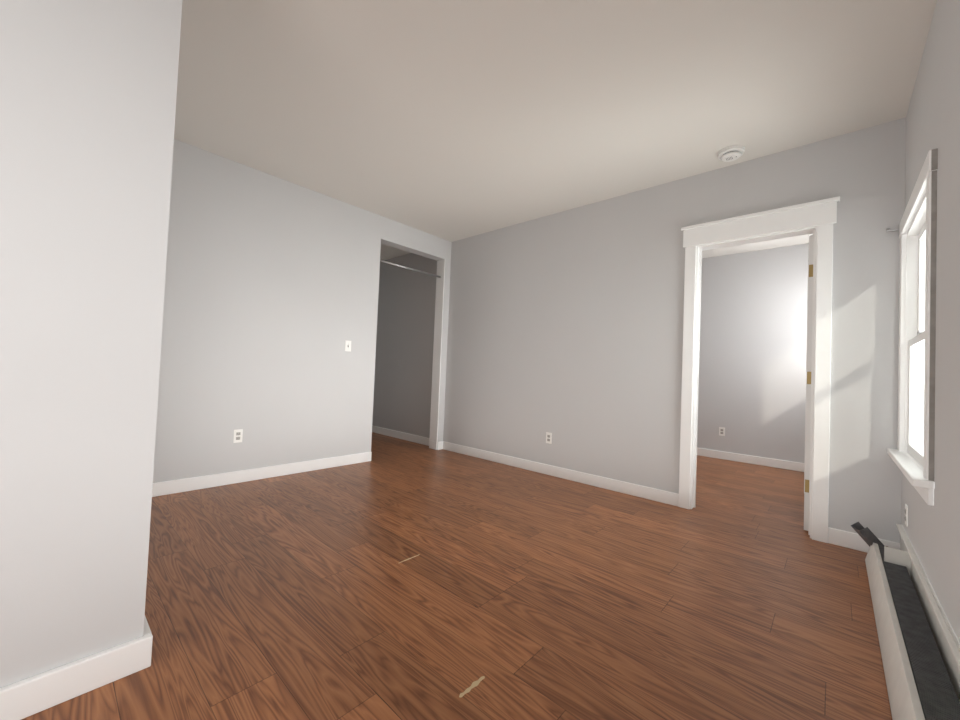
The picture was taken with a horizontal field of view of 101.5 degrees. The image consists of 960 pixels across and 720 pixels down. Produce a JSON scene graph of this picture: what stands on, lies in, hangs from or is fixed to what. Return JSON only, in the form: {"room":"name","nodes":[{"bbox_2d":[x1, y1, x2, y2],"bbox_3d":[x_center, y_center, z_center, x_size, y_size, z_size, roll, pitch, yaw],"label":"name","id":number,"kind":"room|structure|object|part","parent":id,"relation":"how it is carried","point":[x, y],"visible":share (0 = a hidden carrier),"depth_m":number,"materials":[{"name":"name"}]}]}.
{"room":"empty bedroom","nodes":[
{"label":"empty bedroom","id":0,"kind":"room"},
{"bbox_2d":[0,0,181,687],"bbox_3d":[-2.254,-0.410,0.222,0.120,2.790,3.268,1,-2,42],"label":"wall","id":1,"kind":"structure","parent":0,"point":[88,92],"depth_m":1.23,"materials":[{"name":"grey paint"}]},
{"bbox_2d":[0,625,152,719],"bbox_3d":[-2.249,0.932,0.148,0.027,0.105,3.291,1,-2,42],"label":"baseboard","id":2,"kind":"structure","parent":1,"relation":"attached to","point":[40,693],"depth_m":1.22,"materials":[{"name":"white wood"}]},
{"bbox_2d":[153,139,451,482],"bbox_3d":[-1.653,-0.286,4.045,0.150,2.790,3.452,1,-2,42],"label":"wall","id":3,"kind":"structure","parent":0,"point":[271,292],"depth_m":3.58,"materials":[{"name":"grey paint"}]},
{"bbox_2d":[233,429,242,442],"bbox_3d":[-2.118,0.666,3.433,0.008,0.115,0.070,1,-2,42],"label":"outlet","id":4,"kind":"object","parent":3,"relation":"attached to","point":[238,435],"visible":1,"depth_m":3.43,"materials":[{"name":"white plastic"}]},
{"bbox_2d":[152,452,371,496],"bbox_3d":[-1.973,1.034,3.591,0.019,0.105,2.232,1,-2,42],"label":"baseboard","id":5,"kind":"structure","parent":3,"relation":"attached to","point":[214,480],"depth_m":3.50,"materials":[{"name":"white wood"}]},
{"bbox_2d":[345,340,350,351],"bbox_3d":[-1.406,-0.150,4.192,0.022,0.115,0.070,1,-2,42],"label":"light switch","id":6,"kind":"object","parent":3,"relation":"attached to","point":[347,345],"visible":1,"depth_m":4.19,"materials":[{"name":"white plastic"}]},
{"bbox_2d":[380,260,440,277],"bbox_3d":[-0.862,-1.138,4.903,0.060,0.060,1.000,1,-2,42],"label":"hanging rail","id":7,"kind":"object","parent":3,"relation":"attached to","point":[401,266],"visible":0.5,"depth_m":4.88,"materials":[{"name":"grey metal"}]},
{"bbox_2d":[429,259,444,441],"bbox_3d":[-0.571,-0.133,5.243,0.152,2.425,0.012,1,-2,42],"label":"door frame","id":8,"kind":"structure","parent":3,"relation":"attached to","point":[436,369],"depth_m":5.23,"materials":[{"name":"white wood"}]},
{"bbox_2d":[22,432,891,719],"bbox_3d":[-1.338,1.154,3.299,7.415,0.100,9.440,1,-2,42],"label":"floor","id":9,"kind":"structure","parent":0,"point":[396,578],"depth_m":1.81,"materials":[{"name":"laminate"}]},
{"bbox_2d":[865,524,959,719],"bbox_3d":[1.112,1.021,0.901,0.163,0.239,4.120,1,-2,42],"label":"baseboard heater","id":10,"kind":"object","parent":9,"relation":"on","point":[919,644],"visible":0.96,"depth_m":1.47,"materials":[{"name":"metal"}]},
{"bbox_2d":[851,522,883,546],"bbox_3d":[2.402,1.118,2.385,0.192,0.215,0.100,2,-2,20],"label":"end cap","id":11,"kind":"object","parent":10,"relation":"attached to","point":[868,536],"visible":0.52,"depth_m":2.36,"materials":[{"name":"black metal"}]},
{"bbox_2d":[174,0,936,259],"bbox_3d":[-1.221,-1.743,3.375,7.415,0.120,9.440,1,-2,42],"label":"ceiling","id":12,"kind":"structure","parent":0,"point":[452,120],"depth_m":2.40,"materials":[{"name":"paint"}]},
{"bbox_2d":[717,145,744,161],"bbox_3d":[1.889,-1.543,2.950,0.176,0.052,0.176,1,-2,42],"label":"smoke detector","id":13,"kind":"object","parent":12,"relation":"attached to","point":[731,153],"visible":1,"depth_m":2.91,"materials":[{"name":"white plastic"}]},
{"bbox_2d":[372,117,905,542],"bbox_3d":[0.101,-0.194,4.863,7.415,2.790,0.120,1,-2,42],"label":"wall","id":14,"kind":"structure","parent":0,"point":[565,328],"depth_m":3.65,"materials":[{"name":"grey paint"}]},
{"bbox_2d":[372,425,435,448],"bbox_3d":[-1.633,1.117,6.259,2.760,0.105,0.015,1,-2,42],"label":"baseboard","id":15,"kind":"structure","parent":14,"relation":"attached to","point":[397,434],"depth_m":5.76,"materials":[{"name":"white wood"}]},
{"bbox_2d":[546,432,551,443],"bbox_3d":[0.727,0.826,4.146,0.070,0.115,0.008,1,-2,42],"label":"outlet","id":16,"kind":"object","parent":14,"relation":"attached to","point":[549,438],"visible":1,"depth_m":4.14,"materials":[{"name":"white plastic"}]},
{"bbox_2d":[440,441,678,505],"bbox_3d":[0.576,1.153,4.248,2.916,0.105,0.030,1,-2,42],"label":"baseboard","id":17,"kind":"structure","parent":14,"relation":"attached to","point":[658,495],"depth_m":3.93,"materials":[{"name":"white wood"}]},
{"bbox_2d":[678,196,839,542],"bbox_3d":[2.097,0.058,3.041,0.997,2.351,0.200,1,-2,42],"label":"door frame","id":18,"kind":"structure","parent":14,"relation":"attached to","point":[821,215],"depth_m":2.85,"materials":[{"name":"white wood"}]},
{"bbox_2d":[804,235,813,530],"bbox_3d":[2.658,0.171,3.098,0.119,2.150,0.747,1,-2,41],"label":"door","id":19,"kind":"structure","parent":14,"relation":"in","point":[808,388],"depth_m":2.85,"materials":[{"name":"white wood"}]},
{"bbox_2d":[828,527,899,552],"bbox_3d":[2.476,1.185,2.535,0.336,0.105,0.015,1,-2,42],"label":"baseboard","id":20,"kind":"structure","parent":14,"relation":"attached to","point":[851,540],"depth_m":2.57,"materials":[{"name":"white wood"}]},
{"bbox_2d":[697,243,808,462],"bbox_3d":[3.171,-0.052,5.586,3.435,2.790,0.120,1,-2,42],"label":"wall","id":21,"kind":"structure","parent":0,"point":[752,361],"depth_m":5.12,"materials":[{"name":"grey paint"}]},
{"bbox_2d":[719,427,724,435],"bbox_3d":[3.288,0.973,5.329,0.070,0.115,0.008,1,-2,42],"label":"outlet","id":22,"kind":"object","parent":21,"relation":"attached to","point":[721,431],"visible":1,"depth_m":5.33,"materials":[{"name":"white plastic"}]},
{"bbox_2d":[697,448,803,471],"bbox_3d":[3.115,1.287,5.460,3.315,0.105,0.019,1,-2,42],"label":"baseboard","id":23,"kind":"structure","parent":21,"relation":"attached to","point":[790,465],"depth_m":5.08,"materials":[{"name":"white wood"}]},
{"bbox_2d":[901,0,959,643],"bbox_3d":[1.393,-0.245,0.915,0.200,2.790,9.200,1,-2,42],"label":"wall","id":24,"kind":"structure","parent":0,"point":[933,122],"depth_m":1.55,"materials":[{"name":"grey paint"}]},
{"bbox_2d":[905,504,907,526],"bbox_3d":[2.440,0.888,2.245,0.008,0.115,0.070,1,-2,42],"label":"outlet","id":25,"kind":"object","parent":24,"relation":"attached to","point":[906,515],"visible":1,"depth_m":2.22,"materials":[{"name":"white plastic"}]},
{"bbox_2d":[886,148,937,505],"bbox_3d":[2.333,-0.121,2.017,0.285,1.525,1.085,1,-2,42],"label":"window","id":26,"kind":"structure","parent":24,"relation":"in","point":[912,456],"depth_m":2.24,"materials":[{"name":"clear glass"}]},
{"bbox_3d":[2.610,-0.819,2.479,0.058,0.065,0.045,1,-2,42],"label":"curtain bracket","id":27,"kind":"part","parent":26,"relation":"part of","materials":[{"name":"white metal"}]}
]}

